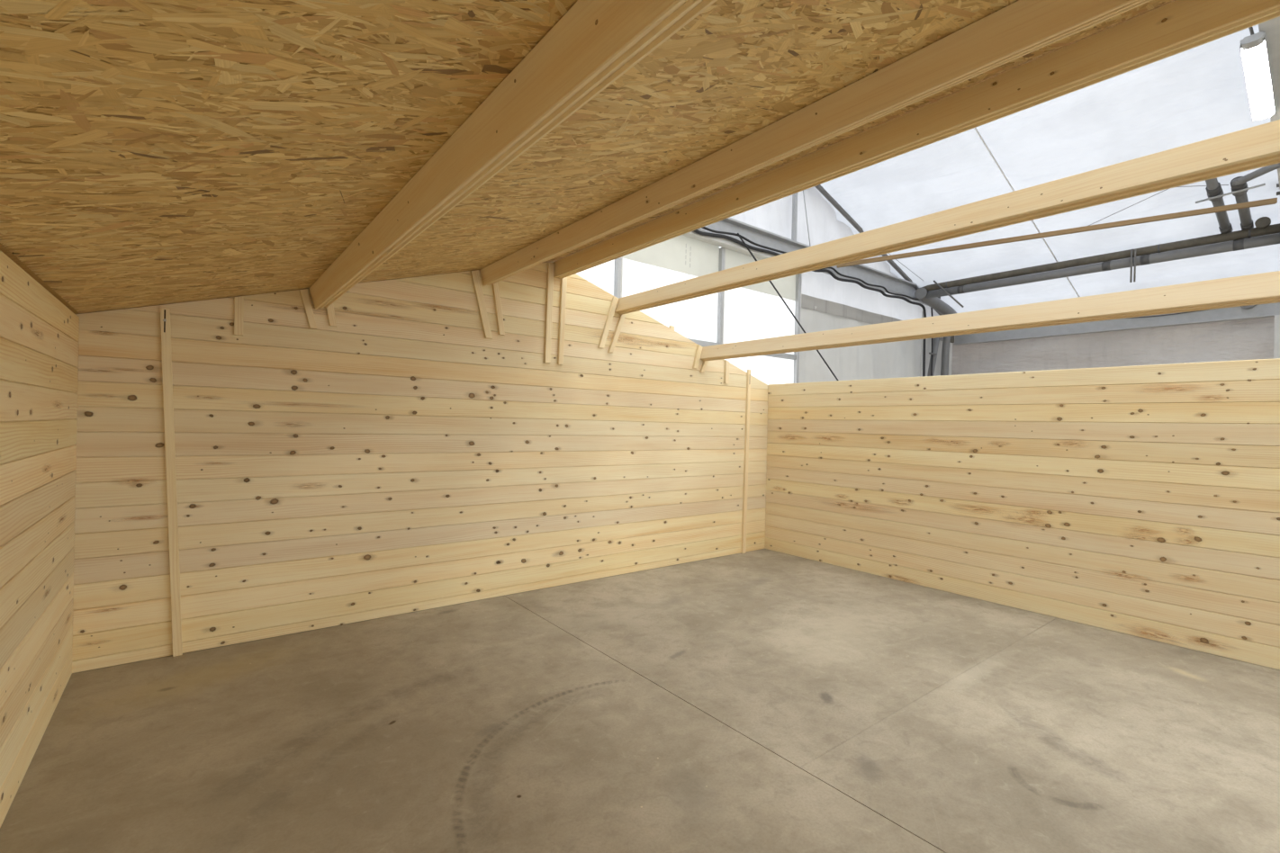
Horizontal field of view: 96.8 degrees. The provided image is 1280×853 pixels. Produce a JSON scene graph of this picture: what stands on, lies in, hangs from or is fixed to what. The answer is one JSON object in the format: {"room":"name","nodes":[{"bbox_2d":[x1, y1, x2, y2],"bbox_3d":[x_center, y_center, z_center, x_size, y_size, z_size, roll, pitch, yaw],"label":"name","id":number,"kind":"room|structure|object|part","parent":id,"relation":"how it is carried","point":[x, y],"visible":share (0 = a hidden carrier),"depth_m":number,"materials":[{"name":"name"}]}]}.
{"room":"wooden shed interior","nodes":[
{"label":"wooden shed interior","id":0,"kind":"room"},
{"bbox_2d":[0,250,79,828],"bbox_3d":[-1.300,0.429,0.804,0.045,1.960,5.848,1,0,-38],"label":"wall","id":1,"kind":"structure","parent":0,"point":[39,334],"depth_m":2.27,"materials":[{"name":"brown wood"}]},
{"bbox_2d":[72,261,768,673],"bbox_3d":[-0.823,-0.007,4.925,5.998,2.836,0.045,1,0,-38],"label":"wall","id":2,"kind":"structure","parent":0,"point":[396,457],"depth_m":4.10,"materials":[{"name":"brown wood"}]},
{"bbox_2d":[160,308,182,657],"bbox_3d":[-2.765,0.337,3.353,0.136,2.054,0.032,1,0,-38],"label":"batten","id":3,"kind":"object","parent":2,"relation":"attached to","point":[165,313],"visible":1,"depth_m":3.34,"materials":[{"name":"brown wood"}]},
{"bbox_2d":[234,296,243,335],"bbox_3d":[-2.501,-0.693,3.542,0.048,0.248,0.026,1,0,-38],"label":"batten","id":4,"kind":"object","parent":2,"relation":"attached to","point":[238,301],"visible":1,"depth_m":3.53,"materials":[{"name":"brown wood"}]},
{"bbox_2d":[299,288,316,329],"bbox_3d":[-2.203,-0.783,3.775,0.106,0.255,0.026,1,0,-38],"label":"batten","id":5,"kind":"object","parent":2,"relation":"attached to","point":[304,295],"visible":1,"depth_m":3.76,"materials":[{"name":"brown wood"}]},
{"bbox_2d":[325,303,336,326],"bbox_3d":[-2.103,-0.815,3.852,0.091,0.266,0.026,1,0,-38],"label":"batten","id":6,"kind":"object","parent":2,"relation":"attached to","point":[331,318],"visible":0.64,"depth_m":3.85,"materials":[{"name":"brown wood"}]},
{"bbox_2d":[470,270,492,338],"bbox_3d":[-1.259,-0.971,4.514,0.187,0.524,0.026,1,0,-38],"label":"batten","id":7,"kind":"object","parent":2,"relation":"attached to","point":[475,277],"visible":1,"depth_m":4.50,"materials":[{"name":"brown wood"}]},
{"bbox_2d":[492,281,504,335],"bbox_3d":[-1.152,-1.011,4.598,0.131,0.530,0.026,1,0,-38],"label":"batten","id":8,"kind":"object","parent":2,"relation":"attached to","point":[495,286],"visible":0.64,"depth_m":4.59,"materials":[{"name":"brown wood"}]},
{"bbox_2d":[543,262,554,363],"bbox_3d":[-0.782,-0.974,4.891,0.067,0.853,0.026,1,0,-38],"label":"batten","id":9,"kind":"object","parent":2,"relation":"attached to","point":[550,266],"visible":1,"depth_m":4.88,"materials":[{"name":"brown wood"}]},
{"bbox_2d":[557,277,567,364],"bbox_3d":[-0.679,-0.968,4.972,0.067,0.849,0.026,1,0,-38],"label":"batten","id":10,"kind":"object","parent":2,"relation":"attached to","point":[563,282],"visible":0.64,"depth_m":4.96,"materials":[{"name":"brown wood"}]},
{"bbox_2d":[597,296,618,348],"bbox_3d":[-0.293,-0.971,5.277,0.208,0.491,0.026,1,0,-38],"label":"batten","id":11,"kind":"object","parent":2,"relation":"attached to","point":[615,300],"visible":1,"depth_m":5.26,"materials":[{"name":"brown wood"}]},
{"bbox_2d":[607,314,626,352],"bbox_3d":[-0.201,-0.929,5.350,0.223,0.486,0.026,1,0,-38],"label":"batten","id":12,"kind":"object","parent":2,"relation":"attached to","point":[621,319],"visible":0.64,"depth_m":5.33,"materials":[{"name":"brown wood"}]},
{"bbox_2d":[692,344,703,369],"bbox_3d":[0.607,-0.736,5.992,0.122,0.250,0.026,1,0,-38],"label":"batten","id":13,"kind":"object","parent":2,"relation":"attached to","point":[698,351],"visible":1,"depth_m":5.98,"materials":[{"name":"brown wood"}]},
{"bbox_2d":[699,360,708,372],"bbox_3d":[0.704,-0.695,6.069,0.154,0.240,0.026,1,0,-38],"label":"batten","id":14,"kind":"object","parent":2,"relation":"attached to","point":[705,364],"visible":0.64,"depth_m":6.04,"materials":[{"name":"brown wood"}]},
{"bbox_2d":[723,360,729,383],"bbox_3d":[0.955,-0.603,6.269,0.046,0.254,0.026,1,0,-38],"label":"batten","id":15,"kind":"object","parent":2,"relation":"attached to","point":[726,363],"visible":1,"depth_m":6.25,"materials":[{"name":"brown wood"}]},
{"bbox_2d":[740,369,751,553],"bbox_3d":[1.216,0.398,6.497,0.068,2.097,0.027,1,0,-38],"label":"batten","id":16,"kind":"object","parent":2,"relation":"attached to","point":[749,372],"visible":1,"depth_m":6.48,"materials":[{"name":"brown wood"}]},
{"bbox_2d":[614,119,1279,315],"bbox_3d":[1.613,-1.079,3.070,0.110,0.153,5.847,1,0,-38],"label":"roof beam","id":17,"kind":"structure","parent":2,"relation":"attached to","point":[1256,147],"depth_m":2.75,"materials":[{"name":"brown wood"}]},
{"bbox_2d":[700,270,1279,361],"bbox_3d":[2.477,-0.720,3.759,0.110,0.153,5.847,1,0,-38],"label":"roof beam","id":18,"kind":"structure","parent":2,"relation":"attached to","point":[1264,288],"depth_m":3.61,"materials":[{"name":"brown wood"}]},
{"bbox_2d":[0,0,1175,314],"bbox_3d":[-0.202,-0.954,1.672,3.220,0.959,6.300,1,0,-38],"label":"ceiling","id":19,"kind":"structure","parent":0,"point":[153,152],"depth_m":1.57,"materials":[{"name":"brown wood"}]},
{"bbox_2d":[308,0,717,309],"bbox_3d":[-0.355,-0.811,1.523,0.109,0.152,5.847,1,0,-38],"label":"roof beam","id":20,"kind":"structure","parent":19,"relation":"attached to","point":[595,42],"depth_m":1.40,"materials":[{"name":"brown wood"}]},
{"bbox_2d":[479,0,1152,286],"bbox_3d":[0.576,-1.143,2.250,0.105,0.140,5.847,1,0,-38],"label":"roof beam","id":21,"kind":"structure","parent":19,"relation":"attached to","point":[1021,28],"depth_m":1.98,"materials":[{"name":"brown wood"}]},
{"bbox_2d":[553,0,1279,279],"bbox_3d":[1.089,-1.307,2.651,0.075,0.138,5.847,1,0,-38],"label":"roof beam","id":22,"kind":"structure","parent":19,"relation":"attached to","point":[1177,26],"depth_m":2.27,"materials":[{"name":"brown wood"}]},
{"bbox_2d":[0,549,1279,852],"bbox_3d":[0.627,1.534,-1.631,26.700,0.140,14.900,1,0,-38],"label":"floor","id":23,"kind":"structure","parent":0,"point":[762,700],"depth_m":2.66,"materials":[{"name":"concrete"}]},
{"bbox_2d":[920,310,923,377],"bbox_3d":[5.627,-0.392,11.377,0.041,3.850,0.041,1,0,-16],"label":"pole","id":24,"kind":"object","parent":23,"relation":"on","point":[923,310],"visible":0.19,"depth_m":11.36,"materials":[{"name":"grey metal"}]},
{"bbox_2d":[927,337,939,376],"bbox_3d":[5.941,-0.241,11.595,0.488,3.568,0.127,1,0,-35],"label":"pipe","id":25,"kind":"object","parent":23,"relation":"on","point":[936,340],"visible":0.32,"depth_m":11.57,"materials":[{"name":"grey metal"}]},
{"bbox_2d":[940,335,951,375],"bbox_3d":[6.394,-0.313,11.743,0.421,3.725,0.168,1,0,-14],"label":"pipe","id":26,"kind":"object","parent":23,"relation":"on","point":[945,351],"visible":0.18,"depth_m":11.64,"materials":[{"name":"grey plastic"}]},
{"bbox_2d":[914,233,1279,315],"bbox_3d":[7.349,-2.355,9.589,1.567,0.509,4.729,1,0,-38],"label":"drain pipe","id":27,"kind":"object","parent":26,"relation":"attached to","point":[931,299],"visible":0.83,"depth_m":8.81,"materials":[{"name":"grey plastic"}]},
{"bbox_2d":[933,280,964,307],"bbox_3d":[5.680,-2.448,10.475,0.028,0.592,0.553,1,0,-38],"label":"rod","id":28,"kind":"object","parent":27,"relation":"attached to","point":[934,282],"visible":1,"depth_m":10.46,"materials":[{"name":"metal"}]},
{"bbox_2d":[921,216,1279,291],"bbox_3d":[6.854,-2.657,9.115,0.178,0.227,4.608,1,0,-38],"label":"pipe","id":29,"kind":"object","parent":27,"relation":"on","point":[1274,229],"depth_m":8.51,"materials":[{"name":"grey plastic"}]},
{"bbox_2d":[1205,177,1233,234],"bbox_3d":[7.414,-2.908,7.299,1.504,0.574,0.149,1,0,-38],"label":"duct","id":30,"kind":"object","parent":29,"relation":"attached to","point":[1212,190],"visible":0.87,"depth_m":7.27,"materials":[{"name":"grey plastic"}]},
{"bbox_2d":[1088,184,1228,225],"bbox_3d":[6.771,-2.992,7.729,0.219,0.197,1.749,1,0,-25],"label":"wire","id":31,"kind":"object","parent":30,"relation":"attached to","point":[1217,184],"visible":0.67,"depth_m":7.54,"materials":[{"name":"metal"}]},
{"bbox_2d":[1195,183,1265,203],"bbox_3d":[7.305,-2.888,7.047,0.022,0.048,0.615,1,0,-32],"label":"rod","id":32,"kind":"object","parent":30,"relation":"attached to","point":[1262,184],"visible":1,"depth_m":7.03,"materials":[{"name":"metal"}]},
{"bbox_2d":[1230,176,1253,230],"bbox_3d":[7.717,-2.834,7.271,1.079,0.448,0.144,1,0,-38],"label":"duct","id":33,"kind":"object","parent":29,"relation":"attached to","point":[1247,222],"visible":0.77,"depth_m":7.26,"materials":[{"name":"grey plastic"}]},
{"bbox_2d":[1231,162,1279,186],"bbox_3d":[7.341,-2.995,6.635,0.131,0.116,0.759,1,0,-7],"label":"hose","id":34,"kind":"object","parent":33,"relation":"attached to","point":[1264,170],"visible":0.97,"depth_m":6.73,"materials":[{"name":"grey plastic"}]},
{"bbox_3d":[8.130,-2.661,7.416,0.078,0.147,0.140,1,0,-38],"label":"pipe cap","id":35,"kind":"part","parent":29,"relation":"part of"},
{"bbox_2d":[1129,249,1135,282],"bbox_3d":[7.297,-2.377,8.408,0.024,0.480,0.061,1,0,-38],"label":"rod","id":36,"kind":"object","parent":27,"relation":"attached to","point":[1134,271],"visible":1,"depth_m":8.40,"materials":[{"name":"metal"}]},
{"bbox_2d":[947,342,952,375],"bbox_3d":[6.521,-0.198,12.055,0.110,3.500,0.090,1,0,-38],"label":"column","id":37,"kind":"structure","parent":23,"relation":"on","point":[950,344],"depth_m":12.00,"materials":[{"name":"grey metal"}]},
{"bbox_2d":[950,335,954,342],"bbox_3d":[6.525,-1.888,11.924,0.220,0.240,0.040,1,0,-38],"label":"bracket","id":38,"kind":"object","parent":37,"relation":"attached to","point":[951,337],"visible":0.35,"depth_m":11.94,"materials":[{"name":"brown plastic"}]},
{"bbox_2d":[1273,315,1279,359],"bbox_3d":[9.501,-0.012,8.492,0.100,3.295,0.080,1,0,-38],"label":"column","id":39,"kind":"structure","parent":23,"relation":"on","point":[1276,329],"depth_m":8.46,"materials":[{"name":"white metal"}]},
{"bbox_2d":[730,187,943,382],"bbox_3d":[-3.780,-2.819,4.165,26.820,8.313,0.160,1,0,-38],"label":"wall","id":40,"kind":"structure","parent":0,"point":[827,303],"depth_m":9.82,"materials":[{"name":"white fabric"}]},
{"bbox_2d":[576,256,622,298],"bbox_3d":[-0.950,-0.633,6.325,1.770,4.060,0.080,1,0,-38],"label":"window","id":41,"kind":"structure","parent":40,"relation":"in","point":[608,276],"depth_m":6.78,"materials":[{"name":"white glass"}]},
{"bbox_3d":[-0.302,-0.555,6.838,0.055,3.930,0.080,1,0,-38],"label":"post","id":42,"kind":"part","parent":41,"relation":"part of","materials":[{"name":"metal"}]},
{"bbox_3d":[-0.269,-0.554,6.867,0.027,3.930,0.065,1,0,-38],"label":"post","id":43,"kind":"part","parent":41,"relation":"part of","materials":[{"name":"white metal"}]},
{"bbox_2d":[621,234,725,346],"bbox_3d":[0.440,-0.605,7.421,1.780,4.060,0.080,1,0,-38],"label":"window","id":44,"kind":"structure","parent":40,"relation":"in","point":[680,258],"depth_m":7.52,"materials":[{"name":"white glass"}]},
{"bbox_3d":[0.413,-1.138,7.401,1.695,0.075,0.060,1,0,-38],"label":"rail","id":45,"kind":"part","parent":44,"relation":"part of","materials":[{"name":"metal"}]},
{"bbox_3d":[1.091,-0.526,7.937,0.055,3.930,0.080,1,0,-38],"label":"post","id":46,"kind":"part","parent":44,"relation":"part of","materials":[{"name":"metal"}]},
{"bbox_3d":[1.124,-0.525,7.966,0.027,3.930,0.065,1,0,-38],"label":"post","id":47,"kind":"part","parent":44,"relation":"part of","materials":[{"name":"white metal"}]},
{"bbox_2d":[723,248,802,385],"bbox_3d":[1.823,-0.576,8.513,1.755,4.060,0.080,1,0,-38],"label":"window","id":48,"kind":"structure","parent":40,"relation":"in","point":[755,311],"depth_m":8.56,"materials":[{"name":"white glass"}]},
{"bbox_3d":[1.756,0.188,8.509,1.670,2.530,0.010,1,0,-38],"label":"pane","id":49,"kind":"part","parent":48,"relation":"part of","materials":[{"name":"glass"}]},
{"bbox_3d":[1.798,-1.577,8.502,1.670,0.860,0.010,1,0,-38],"label":"pane","id":50,"kind":"part","parent":48,"relation":"part of","materials":[{"name":"glass"}]},
{"bbox_3d":[1.796,-1.109,8.492,1.670,0.075,0.060,1,0,-38],"label":"rail","id":51,"kind":"part","parent":48,"relation":"part of","materials":[{"name":"metal"}]},
{"bbox_3d":[2.465,-0.498,9.021,0.055,3.930,0.080,1,0,-38],"label":"post","id":52,"kind":"part","parent":48,"relation":"part of","materials":[{"name":"metal"}]},
{"bbox_3d":[2.498,-0.497,9.050,0.027,3.930,0.065,1,0,-38],"label":"post","id":53,"kind":"part","parent":48,"relation":"part of","materials":[{"name":"grey metal"}]},
{"bbox_2d":[764,358,1279,670],"bbox_3d":[3.315,0.571,4.473,0.045,2.049,5.890,1,0,-38],"label":"wall","id":54,"kind":"structure","parent":0,"point":[1143,501],"depth_m":4.46,"materials":[{"name":"brown wood"}]},
{"bbox_2d":[808,24,1279,314],"bbox_3d":[0.701,-4.464,-1.567,26.700,4.496,15.120,1,0,-38],"label":"tent roof","id":55,"kind":"structure","parent":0,"point":[1200,93],"depth_m":7.97,"materials":[{"name":"white fabric"}]},
{"bbox_2d":[814,184,941,315],"bbox_3d":[1.595,-4.450,8.157,13.269,4.379,0.060,1,0,-38],"label":"rafter","id":56,"kind":"object","parent":55,"relation":"attached to","point":[819,187],"visible":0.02,"depth_m":9.74,"materials":[{"name":"metal"}]},
{"bbox_2d":[682,217,928,306],"bbox_3d":[1.515,-2.672,8.115,11.370,0.380,0.150,1,0,-38],"label":"beam","id":57,"kind":"structure","parent":56,"relation":"attached to","point":[894,284],"depth_m":8.50,"materials":[{"name":"metal"}]},
{"bbox_2d":[737,233,838,380],"bbox_3d":[2.413,-1.593,8.675,2.946,2.040,0.021,1,0,-41],"label":"cable","id":58,"kind":"object","parent":57,"relation":"attached to","point":[739,236],"visible":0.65,"depth_m":8.46,"materials":[{"name":"black rubber"}]},
{"bbox_2d":[791,192,797,241],"bbox_3d":[2.420,-3.442,8.881,0.075,1.196,0.050,1,0,-38],"label":"post","id":59,"kind":"object","parent":57,"relation":"on","point":[795,195],"visible":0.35,"depth_m":8.86,"materials":[{"name":"metal"}]},
{"bbox_2d":[802,190,810,245],"bbox_3d":[2.627,-3.365,8.983,0.244,1.033,0.013,1,0,-33],"label":"rope","id":60,"kind":"object","parent":57,"relation":"attached to","point":[803,191],"visible":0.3,"depth_m":8.99,"materials":[{"name":"metal"}]},
{"bbox_2d":[693,229,926,376],"bbox_3d":[3.135,-0.535,9.306,6.449,4.035,0.048,1,0,-38],"label":"power cable","id":61,"kind":"object","parent":57,"relation":"hanging from","point":[697,231],"visible":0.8,"depth_m":9.32,"materials":[{"name":"black rubber"}]},
{"bbox_2d":[702,226,933,376],"bbox_3d":[3.273,-0.563,9.402,6.676,4.096,0.055,1,0,-38],"label":"power cable","id":62,"kind":"object","parent":61,"relation":"on","point":[704,228],"visible":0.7,"depth_m":9.34,"materials":[{"name":"black rubber"}]},
{"bbox_2d":[836,198,1277,268],"bbox_3d":[5.444,-2.662,8.004,5.072,0.347,0.050,1,0,26],"label":"wooden lath","id":63,"kind":"object","parent":55,"relation":"hanging from","point":[1267,202],"visible":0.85,"depth_m":7.75,"materials":[{"name":"brown wood"}]},
{"bbox_2d":[1239,27,1276,121],"bbox_3d":[6.123,-3.566,5.619,1.112,0.686,0.170,1,0,-38],"label":"lamp","id":64,"kind":"object","parent":55,"relation":"hanging from","point":[1254,50],"visible":0.91,"depth_m":5.55,"materials":[{"name":"white paint"}]},
{"bbox_2d":[1258,16,1279,189],"bbox_3d":[4.593,-4.330,4.193,13.100,4.460,0.250,1,0,-38],"label":"rafter","id":65,"kind":"object","parent":55,"relation":"attached to","point":[1271,28],"visible":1,"depth_m":5.43,"materials":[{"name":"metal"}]},
{"bbox_2d":[951,316,1274,375],"bbox_3d":[0.717,-0.465,-1.605,26.848,3.860,14.900,1,0,-38],"label":"wall","id":66,"kind":"structure","parent":0,"point":[1252,338],"depth_m":10.02,"materials":[{"name":"grey paint"}]},
{"bbox_2d":[953,302,1279,345],"bbox_3d":[11.244,-1.756,6.446,0.125,0.280,14.550,1,0,-38],"label":"beam","id":67,"kind":"structure","parent":66,"relation":"on","point":[1268,310],"depth_m":9.92,"materials":[{"name":"metal"}]},
{"bbox_2d":[1126,309,1207,318],"bbox_3d":[9.021,-1.916,9.180,0.029,0.146,3.002,1,0,-38],"label":"cable","id":68,"kind":"object","parent":67,"relation":"attached to","point":[1205,310],"visible":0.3,"depth_m":9.49,"materials":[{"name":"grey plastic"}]},
{"bbox_2d":[1240,305,1255,308],"bbox_3d":[9.365,-1.914,8.750,0.065,0.200,0.197,1,0,-38],"label":"junction box","id":69,"kind":"object","parent":67,"relation":"attached to","point":[1249,306],"visible":0.29,"depth_m":8.73,"materials":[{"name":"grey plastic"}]}
]}

